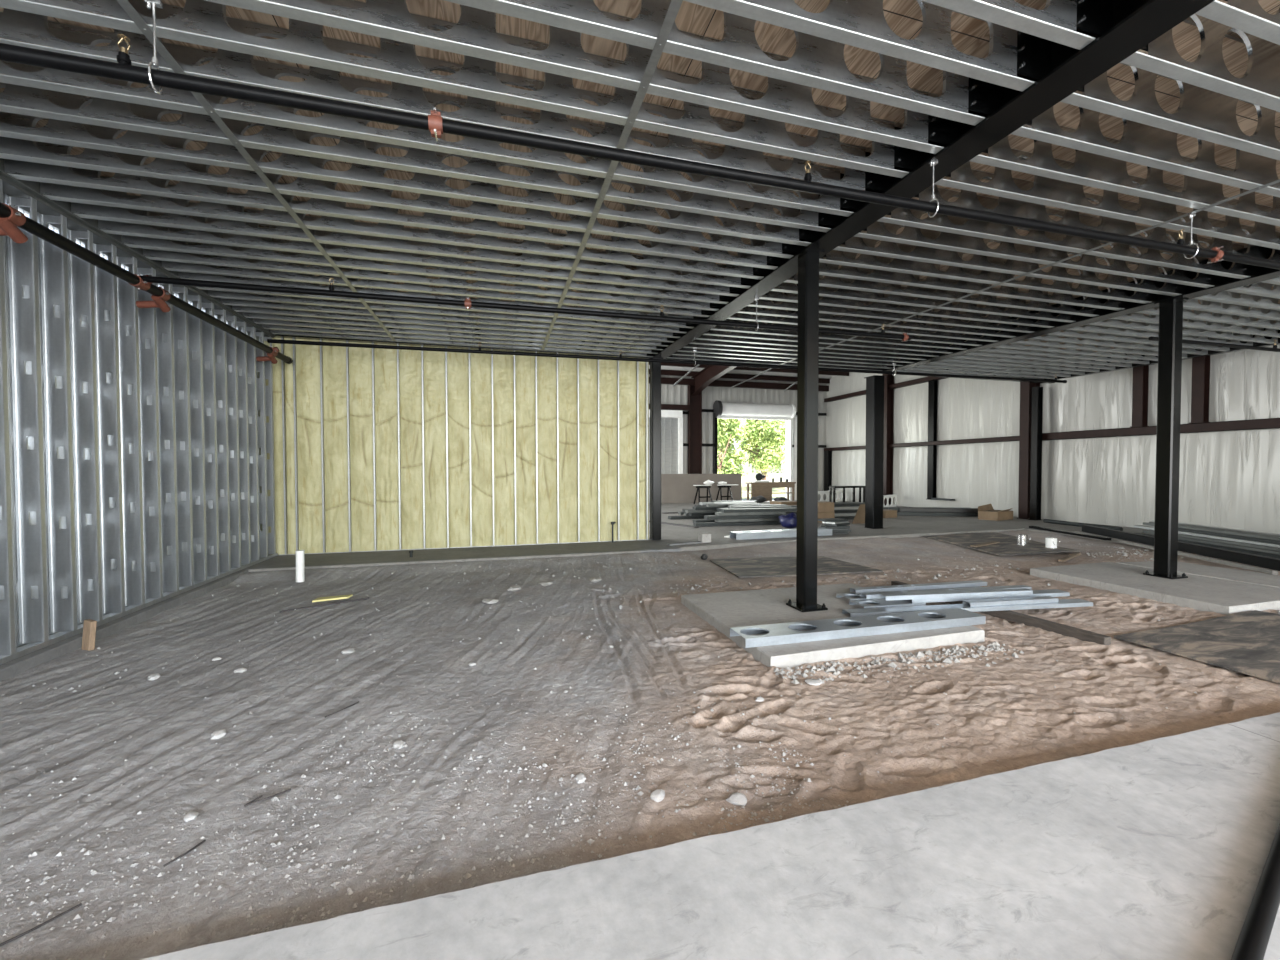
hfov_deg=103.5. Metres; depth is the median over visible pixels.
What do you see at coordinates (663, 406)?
girt
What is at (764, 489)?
workbench
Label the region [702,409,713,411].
girt
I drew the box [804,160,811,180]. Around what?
outlet
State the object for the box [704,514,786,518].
stud
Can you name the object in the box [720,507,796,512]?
stud
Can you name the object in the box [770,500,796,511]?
cardboard box
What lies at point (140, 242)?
joist
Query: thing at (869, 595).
stud
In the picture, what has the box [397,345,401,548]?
stud
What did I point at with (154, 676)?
stone
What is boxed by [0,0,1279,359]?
deck
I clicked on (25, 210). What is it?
wall
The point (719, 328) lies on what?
joist
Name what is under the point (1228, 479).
wall
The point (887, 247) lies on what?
joist
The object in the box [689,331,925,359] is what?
joist
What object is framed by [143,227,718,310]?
joist
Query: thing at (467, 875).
gravel
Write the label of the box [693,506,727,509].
stud
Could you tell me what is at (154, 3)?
hanger
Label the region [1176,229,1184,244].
outlet
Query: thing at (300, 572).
drain pipe
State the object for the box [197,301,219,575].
stud
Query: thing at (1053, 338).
joist
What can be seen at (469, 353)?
stud
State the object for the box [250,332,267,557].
stud
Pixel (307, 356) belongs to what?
wall
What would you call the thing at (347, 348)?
stud
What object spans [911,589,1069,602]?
stud
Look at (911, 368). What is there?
joist
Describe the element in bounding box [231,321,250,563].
stud
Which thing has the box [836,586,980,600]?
joist offcut
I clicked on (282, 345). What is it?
stud
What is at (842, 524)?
metal offcut
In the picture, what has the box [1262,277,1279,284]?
joist
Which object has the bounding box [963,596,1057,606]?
stud
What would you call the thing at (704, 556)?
rag
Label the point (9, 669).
trim
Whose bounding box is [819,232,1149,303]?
joist
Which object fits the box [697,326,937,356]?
joist
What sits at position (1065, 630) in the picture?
board
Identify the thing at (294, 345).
stud
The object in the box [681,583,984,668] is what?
pad
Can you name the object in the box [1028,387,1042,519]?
column
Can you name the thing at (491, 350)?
stud
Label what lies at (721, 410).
door
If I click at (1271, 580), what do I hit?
pad
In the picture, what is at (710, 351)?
joist
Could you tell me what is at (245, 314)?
joist
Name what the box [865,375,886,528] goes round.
steel column
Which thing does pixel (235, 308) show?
joist
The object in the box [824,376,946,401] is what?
girt
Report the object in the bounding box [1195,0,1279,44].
joist
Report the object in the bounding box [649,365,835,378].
ceiling
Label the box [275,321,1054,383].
beam
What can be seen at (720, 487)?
sawhorse
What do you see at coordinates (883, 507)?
bundle
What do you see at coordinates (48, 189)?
joist
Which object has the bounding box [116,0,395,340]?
strap
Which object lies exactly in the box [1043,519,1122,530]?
tube
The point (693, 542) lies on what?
board
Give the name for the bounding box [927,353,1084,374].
joist
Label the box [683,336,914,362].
joist
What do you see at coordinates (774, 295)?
joist
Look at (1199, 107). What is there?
joist
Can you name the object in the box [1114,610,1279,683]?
plywood sheet
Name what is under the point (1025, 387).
column
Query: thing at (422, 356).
stud
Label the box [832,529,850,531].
metal offcut
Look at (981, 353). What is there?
joist
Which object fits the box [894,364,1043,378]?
joist
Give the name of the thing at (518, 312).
joist
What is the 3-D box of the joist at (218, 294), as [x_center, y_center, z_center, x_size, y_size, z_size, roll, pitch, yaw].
[-2.417,-2.594,7.457,6.620,0.360,0.075,0,1,-16]
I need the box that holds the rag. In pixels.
[701,554,707,559]
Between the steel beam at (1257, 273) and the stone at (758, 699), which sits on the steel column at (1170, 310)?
the steel beam at (1257, 273)
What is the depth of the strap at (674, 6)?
3.25 m
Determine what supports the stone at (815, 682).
on the floor
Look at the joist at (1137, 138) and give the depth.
3.68 m
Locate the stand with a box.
[829,486,864,502]
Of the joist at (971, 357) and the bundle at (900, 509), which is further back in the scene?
the bundle at (900, 509)
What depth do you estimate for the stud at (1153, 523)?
8.84 m
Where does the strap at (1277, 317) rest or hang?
attached to the joist at (913, 371)
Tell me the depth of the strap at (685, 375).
11.21 m
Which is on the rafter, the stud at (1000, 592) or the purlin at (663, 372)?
the purlin at (663, 372)
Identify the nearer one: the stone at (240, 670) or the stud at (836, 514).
the stone at (240, 670)
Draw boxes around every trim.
[0,554,280,680]
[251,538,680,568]
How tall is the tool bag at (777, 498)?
0.246 m
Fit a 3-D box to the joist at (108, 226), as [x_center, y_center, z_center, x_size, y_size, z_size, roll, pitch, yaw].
[-1.908,-2.555,5.662,6.620,0.360,0.075,0,1,-16]
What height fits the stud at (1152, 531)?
0.050 m
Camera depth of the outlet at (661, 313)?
6.26 m
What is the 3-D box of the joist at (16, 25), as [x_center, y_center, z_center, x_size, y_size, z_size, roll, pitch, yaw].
[-1.228,-2.502,3.269,6.620,0.360,0.075,0,1,-16]
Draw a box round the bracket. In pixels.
[931,498,954,500]
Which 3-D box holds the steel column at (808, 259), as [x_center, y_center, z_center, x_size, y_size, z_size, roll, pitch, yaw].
[1.759,-0.503,5.292,0.305,3.702,0.305,0,1,-16]
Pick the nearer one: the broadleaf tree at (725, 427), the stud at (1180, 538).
the stud at (1180, 538)
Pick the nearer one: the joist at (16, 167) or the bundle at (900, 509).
the joist at (16, 167)
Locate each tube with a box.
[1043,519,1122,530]
[1082,525,1279,570]
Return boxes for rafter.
[691,365,736,394]
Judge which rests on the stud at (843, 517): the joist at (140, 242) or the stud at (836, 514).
the stud at (836, 514)
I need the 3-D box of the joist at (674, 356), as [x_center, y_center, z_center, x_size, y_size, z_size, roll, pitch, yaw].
[3.057,-2.683,10.949,5.260,0.360,0.075,0,1,-16]
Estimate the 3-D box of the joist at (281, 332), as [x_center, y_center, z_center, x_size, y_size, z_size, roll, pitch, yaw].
[-2.926,-2.634,9.251,6.620,0.360,0.075,0,1,-16]
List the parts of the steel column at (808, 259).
plate, cap plate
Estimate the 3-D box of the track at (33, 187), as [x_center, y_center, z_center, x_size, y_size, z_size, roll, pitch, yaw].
[-4.153,-2.447,1.341,0.100,0.371,14.950,0,1,-16]
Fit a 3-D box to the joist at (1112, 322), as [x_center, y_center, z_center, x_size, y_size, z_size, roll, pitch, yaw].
[9.289,-2.639,8.515,4.840,0.360,0.075,0,1,-16]
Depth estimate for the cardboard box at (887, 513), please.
14.91 m
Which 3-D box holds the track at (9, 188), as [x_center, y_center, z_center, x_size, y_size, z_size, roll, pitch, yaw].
[-5.133,-2.314,4.434,0.201,0.026,8.430,0,1,-16]
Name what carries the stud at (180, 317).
on the track at (28, 648)
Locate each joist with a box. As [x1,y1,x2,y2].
[0,0,871,190]
[0,0,908,177]
[0,11,853,216]
[0,61,830,231]
[0,82,810,245]
[0,104,793,258]
[4,135,776,269]
[40,161,762,278]
[71,176,750,287]
[98,195,738,296]
[122,211,728,303]
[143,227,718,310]
[162,238,709,316]
[179,251,692,318]
[195,263,693,327]
[205,0,943,153]
[208,273,686,332]
[220,283,679,337]
[232,291,673,341]
[243,299,668,345]
[253,302,662,349]
[262,307,657,353]
[270,318,652,356]
[444,0,984,125]
[668,347,881,370]
[672,344,890,368]
[678,340,902,365]
[683,0,1033,90]
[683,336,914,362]
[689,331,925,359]
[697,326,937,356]
[703,320,951,353]
[711,314,965,349]
[726,307,980,345]
[727,297,996,341]
[737,292,1015,337]
[747,284,1032,332]
[759,277,1053,327]
[770,274,1074,322]
[784,257,1098,316]
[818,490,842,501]
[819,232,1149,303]
[819,244,1122,310]
[833,222,1180,295]
[854,209,1212,287]
[878,188,1250,278]
[883,495,896,506]
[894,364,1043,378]
[903,359,1057,378]
[915,356,1070,376]
[919,169,1279,260]
[921,0,1094,49]
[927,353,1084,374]
[934,149,1279,249]
[939,349,1099,371]
[952,344,1114,369]
[964,343,1131,366]
[970,124,1279,225]
[980,340,1148,363]
[994,334,1157,360]
[1011,90,1279,196]
[1011,329,1187,357]
[1029,325,1207,354]
[1045,319,1229,351]
[1060,63,1279,159]
[1066,314,1252,345]
[1088,308,1277,343]
[1111,307,1279,337]
[1120,14,1279,111]
[1135,296,1279,329]
[1183,288,1279,320]
[1192,282,1279,310]
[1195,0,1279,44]
[1225,280,1279,298]
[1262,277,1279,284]
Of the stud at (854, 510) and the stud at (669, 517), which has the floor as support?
the stud at (669, 517)
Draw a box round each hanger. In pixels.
[144,0,162,93]
[754,298,758,330]
[927,160,938,217]
[1184,212,1198,258]
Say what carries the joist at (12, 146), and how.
attached to the track at (33, 187)
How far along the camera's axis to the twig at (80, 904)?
1.72 m
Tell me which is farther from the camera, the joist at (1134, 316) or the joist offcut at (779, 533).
the joist offcut at (779, 533)
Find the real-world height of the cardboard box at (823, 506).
0.262 m
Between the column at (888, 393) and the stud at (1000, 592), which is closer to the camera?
the stud at (1000, 592)
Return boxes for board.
[649,520,698,527]
[667,541,700,545]
[891,581,1110,644]
[970,541,999,546]
[1029,526,1110,539]
[1058,552,1080,561]
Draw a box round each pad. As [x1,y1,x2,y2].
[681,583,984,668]
[1030,562,1279,614]
[1116,561,1279,587]
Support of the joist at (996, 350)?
attached to the ledger angle
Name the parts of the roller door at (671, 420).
guide rail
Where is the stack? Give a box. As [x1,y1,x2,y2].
[661,474,741,503]
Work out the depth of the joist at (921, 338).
8.85 m
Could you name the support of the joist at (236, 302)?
attached to the track at (33, 187)
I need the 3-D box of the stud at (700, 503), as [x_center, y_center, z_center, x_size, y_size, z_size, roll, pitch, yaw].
[2.767,0.730,15.813,1.793,0.078,0.260,0,1,-10]
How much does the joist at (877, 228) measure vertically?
0.360 m
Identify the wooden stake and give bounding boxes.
[82,619,96,650]
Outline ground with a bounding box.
[741,474,784,498]
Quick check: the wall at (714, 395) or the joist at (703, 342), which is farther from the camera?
the wall at (714, 395)
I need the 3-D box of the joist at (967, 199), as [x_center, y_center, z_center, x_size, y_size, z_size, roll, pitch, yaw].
[4.755,-2.551,4.966,5.260,0.360,0.075,0,1,-16]
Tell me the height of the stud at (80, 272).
3.660 m
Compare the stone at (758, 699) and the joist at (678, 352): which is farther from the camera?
the joist at (678, 352)
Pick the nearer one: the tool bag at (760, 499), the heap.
the heap
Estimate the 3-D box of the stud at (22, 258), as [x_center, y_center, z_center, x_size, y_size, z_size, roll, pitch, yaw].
[-5.030,-0.474,4.144,0.170,3.660,0.057,0,1,-16]
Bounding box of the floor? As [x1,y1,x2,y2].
[0,498,1279,959]
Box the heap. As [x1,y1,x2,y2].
[703,480,713,484]
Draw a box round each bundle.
[883,507,966,508]
[888,507,977,510]
[897,512,977,516]
[899,508,977,512]
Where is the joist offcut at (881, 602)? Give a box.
[849,598,925,607]
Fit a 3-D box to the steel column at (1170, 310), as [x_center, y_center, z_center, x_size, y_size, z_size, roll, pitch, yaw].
[7.113,-0.547,6.790,0.315,3.702,0.315,0,1,-16]
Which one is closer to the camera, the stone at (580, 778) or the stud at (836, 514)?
the stone at (580, 778)
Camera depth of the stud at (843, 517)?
14.42 m
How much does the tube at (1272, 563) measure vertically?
0.150 m
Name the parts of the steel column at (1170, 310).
plate, cap plate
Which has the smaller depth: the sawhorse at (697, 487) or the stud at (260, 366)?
the stud at (260, 366)
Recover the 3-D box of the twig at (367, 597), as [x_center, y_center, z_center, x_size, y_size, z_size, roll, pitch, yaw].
[-3.605,1.433,5.797,0.882,0.028,0.036,-1,2,-41]
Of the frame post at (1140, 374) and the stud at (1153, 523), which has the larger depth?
the frame post at (1140, 374)
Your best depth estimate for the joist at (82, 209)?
5.10 m
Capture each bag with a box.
[750,495,766,502]
[774,497,787,500]
[779,512,796,527]
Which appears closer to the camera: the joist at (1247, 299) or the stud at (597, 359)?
the joist at (1247, 299)
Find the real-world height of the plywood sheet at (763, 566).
0.030 m
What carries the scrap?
on the floor
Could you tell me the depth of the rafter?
20.40 m
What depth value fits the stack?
21.57 m
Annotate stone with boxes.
[148,673,159,680]
[183,811,198,821]
[210,729,225,738]
[234,668,246,672]
[341,648,354,653]
[393,740,405,748]
[481,599,498,603]
[507,585,520,590]
[539,581,551,585]
[575,773,585,782]
[589,577,601,581]
[650,789,664,801]
[726,792,746,805]
[755,697,763,701]
[805,679,821,685]
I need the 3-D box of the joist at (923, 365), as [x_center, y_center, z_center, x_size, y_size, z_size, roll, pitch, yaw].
[8.355,-2.712,11.805,4.840,0.360,0.075,0,1,-16]
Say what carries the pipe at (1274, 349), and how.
hanging from the hanger
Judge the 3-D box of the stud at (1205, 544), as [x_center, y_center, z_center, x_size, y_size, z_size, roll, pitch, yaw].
[10.400,1.206,8.905,0.120,0.050,3.960,0,1,9]
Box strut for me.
[649,377,828,391]
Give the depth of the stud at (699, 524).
12.96 m
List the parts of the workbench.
leg, panel, leg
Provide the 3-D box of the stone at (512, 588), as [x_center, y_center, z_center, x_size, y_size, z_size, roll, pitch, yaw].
[-1.635,1.400,6.535,0.182,0.056,0.208,0,1,-13]
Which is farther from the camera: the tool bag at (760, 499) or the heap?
the tool bag at (760, 499)
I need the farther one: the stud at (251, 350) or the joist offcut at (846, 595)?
the stud at (251, 350)
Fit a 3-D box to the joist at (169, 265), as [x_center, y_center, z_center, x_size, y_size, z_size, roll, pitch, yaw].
[-2.162,-2.574,6.559,6.620,0.360,0.075,0,1,-16]
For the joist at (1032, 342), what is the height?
0.360 m
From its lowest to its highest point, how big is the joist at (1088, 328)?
0.360 m
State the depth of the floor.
2.54 m
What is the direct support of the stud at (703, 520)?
on the floor
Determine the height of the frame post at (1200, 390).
2.550 m
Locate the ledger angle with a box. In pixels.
[1044,327,1279,379]
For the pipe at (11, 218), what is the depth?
4.52 m
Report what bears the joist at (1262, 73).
attached to the deck
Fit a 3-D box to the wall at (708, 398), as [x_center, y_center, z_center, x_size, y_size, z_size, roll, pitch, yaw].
[-0.289,-1.760,21.308,19.100,5.500,0.036,0,1,-16]
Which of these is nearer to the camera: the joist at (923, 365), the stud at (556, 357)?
the stud at (556, 357)
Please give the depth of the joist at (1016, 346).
9.92 m
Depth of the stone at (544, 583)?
6.77 m
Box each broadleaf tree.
[717,418,748,479]
[717,420,744,462]
[717,434,737,473]
[737,419,785,473]
[742,419,785,479]
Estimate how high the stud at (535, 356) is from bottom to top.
3.690 m
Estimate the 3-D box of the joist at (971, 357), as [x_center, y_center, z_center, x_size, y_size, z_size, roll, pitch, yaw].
[8.609,-2.692,10.908,4.840,0.360,0.075,0,1,-16]
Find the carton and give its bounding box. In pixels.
[978,504,1012,520]
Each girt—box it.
[649,403,689,410]
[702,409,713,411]
[796,412,826,415]
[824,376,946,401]
[824,436,1018,450]
[1042,418,1279,440]
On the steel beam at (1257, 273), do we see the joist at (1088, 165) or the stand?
the joist at (1088, 165)
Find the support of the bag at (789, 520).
on the floor
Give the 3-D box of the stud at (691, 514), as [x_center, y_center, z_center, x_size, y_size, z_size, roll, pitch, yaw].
[2.805,0.997,15.178,2.737,0.078,0.260,0,1,-13]
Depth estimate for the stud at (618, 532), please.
10.23 m
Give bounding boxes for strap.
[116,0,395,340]
[541,0,682,350]
[673,365,698,385]
[732,179,1279,386]
[978,317,1279,375]
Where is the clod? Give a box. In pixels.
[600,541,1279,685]
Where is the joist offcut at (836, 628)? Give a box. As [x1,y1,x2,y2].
[730,608,985,647]
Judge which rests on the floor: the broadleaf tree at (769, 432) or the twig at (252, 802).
the twig at (252, 802)
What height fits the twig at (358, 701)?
0.013 m
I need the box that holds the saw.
[751,473,768,481]
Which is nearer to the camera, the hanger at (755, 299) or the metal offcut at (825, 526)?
the hanger at (755, 299)
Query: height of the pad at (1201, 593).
0.300 m
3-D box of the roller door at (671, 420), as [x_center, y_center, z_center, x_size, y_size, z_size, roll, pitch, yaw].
[0.496,-0.981,21.309,2.800,3.940,0.360,0,1,-16]
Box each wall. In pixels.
[0,193,261,647]
[264,337,648,554]
[649,374,826,498]
[714,395,786,498]
[826,345,1279,533]
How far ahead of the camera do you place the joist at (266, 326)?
8.76 m
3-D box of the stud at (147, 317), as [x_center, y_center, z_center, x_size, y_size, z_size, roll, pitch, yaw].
[-5.440,-0.506,5.586,0.170,3.660,0.057,0,1,-16]
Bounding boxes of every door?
[649,409,682,502]
[713,400,796,499]
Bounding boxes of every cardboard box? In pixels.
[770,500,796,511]
[818,501,833,511]
[818,512,834,522]
[883,509,896,517]
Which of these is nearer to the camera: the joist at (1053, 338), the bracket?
the joist at (1053, 338)
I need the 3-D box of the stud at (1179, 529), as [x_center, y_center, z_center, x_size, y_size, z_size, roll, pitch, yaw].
[10.340,0.991,8.519,0.120,0.050,3.190,0,1,9]
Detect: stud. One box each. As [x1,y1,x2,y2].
[0,179,15,655]
[5,194,48,644]
[37,212,77,633]
[67,228,102,622]
[93,243,124,613]
[117,256,144,605]
[137,267,162,598]
[156,277,178,591]
[168,285,193,586]
[183,293,206,580]
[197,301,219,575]
[209,308,230,571]
[221,315,240,567]
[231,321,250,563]
[241,326,259,560]
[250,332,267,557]
[259,336,275,554]
[281,338,287,553]
[293,338,298,549]
[320,340,325,552]
[346,342,351,550]
[372,343,376,549]
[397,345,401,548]
[421,346,425,547]
[445,352,448,546]
[469,353,471,545]
[491,350,493,544]
[514,355,516,544]
[535,356,537,543]
[556,357,558,542]
[577,358,579,541]
[597,359,599,540]
[617,360,619,539]
[636,361,638,538]
[645,362,647,538]
[668,515,703,519]
[685,509,716,512]
[689,512,714,515]
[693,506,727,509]
[693,519,714,521]
[693,521,780,526]
[699,501,756,504]
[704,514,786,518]
[706,503,761,506]
[712,500,757,502]
[715,511,785,515]
[715,518,779,522]
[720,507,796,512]
[728,504,787,506]
[728,506,796,508]
[834,502,864,506]
[834,506,858,509]
[834,509,857,512]
[835,513,855,516]
[835,516,854,519]
[842,599,1092,616]
[850,580,986,593]
[861,585,1030,598]
[880,588,1032,600]
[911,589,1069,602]
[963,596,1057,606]
[1134,525,1279,547]
[1136,533,1279,557]
[1149,522,1279,540]
[1149,530,1279,550]
[1152,520,1279,535]
[1178,524,1279,536]
[1178,528,1279,543]
[1178,536,1279,554]
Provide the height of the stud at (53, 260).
3.660 m
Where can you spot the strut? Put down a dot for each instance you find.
(717, 383)
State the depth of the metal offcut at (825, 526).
11.21 m
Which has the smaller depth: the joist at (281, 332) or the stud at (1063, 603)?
the stud at (1063, 603)
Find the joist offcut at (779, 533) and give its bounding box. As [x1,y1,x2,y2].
[730,528,831,539]
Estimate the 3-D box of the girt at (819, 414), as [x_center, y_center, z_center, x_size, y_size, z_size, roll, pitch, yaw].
[7.880,-3.073,23.473,1.780,0.120,0.140,0,1,-16]
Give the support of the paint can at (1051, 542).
on the plywood sheet at (1008, 545)
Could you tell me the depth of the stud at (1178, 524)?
8.98 m
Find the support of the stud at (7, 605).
on the track at (28, 648)
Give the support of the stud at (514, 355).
attached to the wall at (307, 356)
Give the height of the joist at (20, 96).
0.360 m
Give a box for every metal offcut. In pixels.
[818,518,847,521]
[819,526,848,529]
[821,525,849,527]
[822,521,848,523]
[824,523,849,525]
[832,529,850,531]
[832,532,848,533]
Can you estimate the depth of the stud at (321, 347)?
8.79 m
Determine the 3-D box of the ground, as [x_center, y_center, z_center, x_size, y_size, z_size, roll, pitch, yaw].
[-0.677,0.055,57.358,110.000,0.550,69.300,0,1,-16]
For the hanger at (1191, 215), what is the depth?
4.45 m
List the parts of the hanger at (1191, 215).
rod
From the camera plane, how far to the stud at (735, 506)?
13.93 m
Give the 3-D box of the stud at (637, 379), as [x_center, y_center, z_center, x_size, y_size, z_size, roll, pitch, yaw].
[-0.054,-0.624,10.373,0.026,3.690,0.100,0,1,-16]
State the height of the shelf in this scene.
0.040 m
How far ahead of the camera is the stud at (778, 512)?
13.10 m
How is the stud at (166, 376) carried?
on the track at (28, 648)
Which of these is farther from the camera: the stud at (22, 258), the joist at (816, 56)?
the stud at (22, 258)
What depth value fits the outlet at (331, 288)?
5.26 m
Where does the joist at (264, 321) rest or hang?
attached to the track at (33, 187)
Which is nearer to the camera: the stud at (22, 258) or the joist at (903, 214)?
the stud at (22, 258)
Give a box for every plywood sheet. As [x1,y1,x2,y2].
[710,556,882,577]
[922,532,1079,555]
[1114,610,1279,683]
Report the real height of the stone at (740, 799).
0.040 m
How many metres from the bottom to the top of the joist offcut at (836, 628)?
0.075 m
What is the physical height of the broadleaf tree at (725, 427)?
6.976 m
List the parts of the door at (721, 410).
track post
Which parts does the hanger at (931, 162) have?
rod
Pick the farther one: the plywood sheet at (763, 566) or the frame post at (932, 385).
the frame post at (932, 385)
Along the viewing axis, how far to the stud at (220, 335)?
7.04 m
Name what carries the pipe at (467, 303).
hanging from the hanger at (755, 299)
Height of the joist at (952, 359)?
0.360 m
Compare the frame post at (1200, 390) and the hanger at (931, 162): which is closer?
the hanger at (931, 162)
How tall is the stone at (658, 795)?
0.038 m
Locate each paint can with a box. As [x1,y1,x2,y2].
[1017,534,1029,544]
[1045,537,1059,548]
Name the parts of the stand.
leg, rail, leg, leg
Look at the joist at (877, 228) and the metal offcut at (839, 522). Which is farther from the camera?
the metal offcut at (839, 522)
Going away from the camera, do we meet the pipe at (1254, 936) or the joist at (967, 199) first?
the pipe at (1254, 936)
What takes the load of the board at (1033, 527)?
on the floor
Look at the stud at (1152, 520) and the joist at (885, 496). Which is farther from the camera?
the joist at (885, 496)
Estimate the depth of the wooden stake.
4.37 m
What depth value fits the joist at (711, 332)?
9.09 m
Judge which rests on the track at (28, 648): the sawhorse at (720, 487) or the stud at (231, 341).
the stud at (231, 341)
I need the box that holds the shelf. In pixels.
[747,492,794,493]
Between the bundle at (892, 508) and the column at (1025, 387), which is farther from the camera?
the bundle at (892, 508)
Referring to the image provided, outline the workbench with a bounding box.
[745,482,795,500]
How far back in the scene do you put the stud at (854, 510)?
14.46 m
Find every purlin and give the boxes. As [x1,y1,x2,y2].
[649,362,848,375]
[649,369,829,383]
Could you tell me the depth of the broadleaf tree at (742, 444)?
36.76 m
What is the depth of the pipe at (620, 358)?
9.10 m
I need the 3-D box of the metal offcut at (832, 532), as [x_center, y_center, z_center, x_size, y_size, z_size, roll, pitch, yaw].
[4.365,1.182,11.397,0.567,0.042,0.320,0,1,-3]
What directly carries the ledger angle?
attached to the beam at (276, 335)
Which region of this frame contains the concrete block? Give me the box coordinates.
[698,533,710,542]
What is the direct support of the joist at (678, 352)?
attached to the steel beam at (1257, 273)
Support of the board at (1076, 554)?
on the floor
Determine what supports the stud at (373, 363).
attached to the wall at (307, 356)
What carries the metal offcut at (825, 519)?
on the metal offcut at (839, 522)
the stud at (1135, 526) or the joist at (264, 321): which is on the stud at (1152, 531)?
the stud at (1135, 526)
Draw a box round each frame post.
[824,450,831,490]
[927,380,937,499]
[1130,365,1148,426]
[1189,356,1209,423]
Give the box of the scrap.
[312,594,352,601]
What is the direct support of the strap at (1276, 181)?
attached to the joist at (827, 280)
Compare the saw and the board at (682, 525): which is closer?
the board at (682, 525)
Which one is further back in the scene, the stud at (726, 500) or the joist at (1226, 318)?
the stud at (726, 500)
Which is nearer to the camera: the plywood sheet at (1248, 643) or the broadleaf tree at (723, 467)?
the plywood sheet at (1248, 643)
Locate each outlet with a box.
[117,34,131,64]
[329,277,333,290]
[660,305,663,315]
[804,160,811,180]
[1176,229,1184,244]
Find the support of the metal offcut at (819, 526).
on the metal offcut at (849, 530)
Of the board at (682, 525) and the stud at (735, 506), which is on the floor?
the board at (682, 525)
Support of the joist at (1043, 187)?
on the steel beam at (1257, 273)
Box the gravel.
[0,551,1236,959]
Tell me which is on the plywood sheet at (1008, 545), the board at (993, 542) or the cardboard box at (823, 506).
the board at (993, 542)
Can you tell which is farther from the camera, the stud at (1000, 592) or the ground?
the ground
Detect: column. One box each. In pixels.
[650,358,662,539]
[688,385,701,473]
[786,248,827,611]
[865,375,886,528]
[882,374,893,505]
[1017,382,1039,518]
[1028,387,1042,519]
[1143,297,1188,578]
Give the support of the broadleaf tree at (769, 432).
on the ground
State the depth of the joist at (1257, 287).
6.50 m
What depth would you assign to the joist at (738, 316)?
8.18 m
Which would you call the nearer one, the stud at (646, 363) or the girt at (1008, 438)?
the stud at (646, 363)
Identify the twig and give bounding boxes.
[0,903,81,945]
[163,840,205,866]
[244,789,290,806]
[279,597,368,612]
[325,701,358,717]
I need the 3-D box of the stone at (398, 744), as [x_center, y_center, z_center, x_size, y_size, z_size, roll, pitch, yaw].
[-1.375,1.505,2.868,0.082,0.031,0.065,1,1,25]
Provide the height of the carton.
0.420 m
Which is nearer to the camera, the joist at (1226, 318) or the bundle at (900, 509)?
the joist at (1226, 318)
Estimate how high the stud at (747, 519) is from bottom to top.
0.078 m
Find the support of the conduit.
on the floor
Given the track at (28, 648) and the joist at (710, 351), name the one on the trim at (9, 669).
the track at (28, 648)
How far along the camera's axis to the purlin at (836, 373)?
21.13 m
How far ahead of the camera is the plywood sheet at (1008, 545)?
10.07 m
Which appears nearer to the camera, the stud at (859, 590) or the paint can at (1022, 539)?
the stud at (859, 590)
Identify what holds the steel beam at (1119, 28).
on the steel column at (808, 259)
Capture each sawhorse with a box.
[694,486,711,503]
[716,485,732,500]
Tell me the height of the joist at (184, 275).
0.360 m
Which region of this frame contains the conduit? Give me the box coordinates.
[1074,531,1277,574]
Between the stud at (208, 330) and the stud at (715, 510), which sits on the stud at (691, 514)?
the stud at (715, 510)
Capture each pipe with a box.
[0,34,1279,269]
[0,202,292,363]
[138,275,911,341]
[267,339,1066,382]
[295,550,304,581]
[1148,336,1279,351]
[1231,824,1279,959]
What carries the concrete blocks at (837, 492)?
on the floor
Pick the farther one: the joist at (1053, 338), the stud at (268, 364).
the joist at (1053, 338)
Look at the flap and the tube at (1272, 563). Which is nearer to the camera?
the tube at (1272, 563)
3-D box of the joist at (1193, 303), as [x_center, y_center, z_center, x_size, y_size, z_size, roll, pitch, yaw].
[9.543,-2.619,7.617,4.840,0.360,0.075,0,1,-16]
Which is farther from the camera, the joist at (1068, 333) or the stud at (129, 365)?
the joist at (1068, 333)
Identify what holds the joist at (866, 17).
attached to the track at (33, 187)
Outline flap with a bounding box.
[852,504,864,523]
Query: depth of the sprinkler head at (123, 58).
2.37 m
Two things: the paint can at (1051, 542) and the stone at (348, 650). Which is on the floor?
the stone at (348, 650)
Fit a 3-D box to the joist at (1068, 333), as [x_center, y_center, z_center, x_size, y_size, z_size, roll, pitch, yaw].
[9.119,-2.652,9.113,4.840,0.360,0.075,0,1,-16]
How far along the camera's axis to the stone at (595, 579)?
6.97 m
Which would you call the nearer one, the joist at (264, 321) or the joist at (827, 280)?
the joist at (827, 280)
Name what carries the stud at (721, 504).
on the stud
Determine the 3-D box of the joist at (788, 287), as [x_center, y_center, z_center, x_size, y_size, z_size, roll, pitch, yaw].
[4.161,-2.597,7.060,5.260,0.360,0.075,0,1,-16]
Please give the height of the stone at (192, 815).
0.027 m
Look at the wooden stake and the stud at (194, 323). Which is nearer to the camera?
the wooden stake
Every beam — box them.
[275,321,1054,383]
[647,0,1227,358]
[878,242,1279,370]
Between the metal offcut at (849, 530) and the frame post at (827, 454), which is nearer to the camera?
the metal offcut at (849, 530)
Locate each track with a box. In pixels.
[0,152,275,336]
[0,175,273,337]
[0,553,277,664]
[280,539,649,554]
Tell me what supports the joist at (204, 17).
attached to the track at (33, 187)

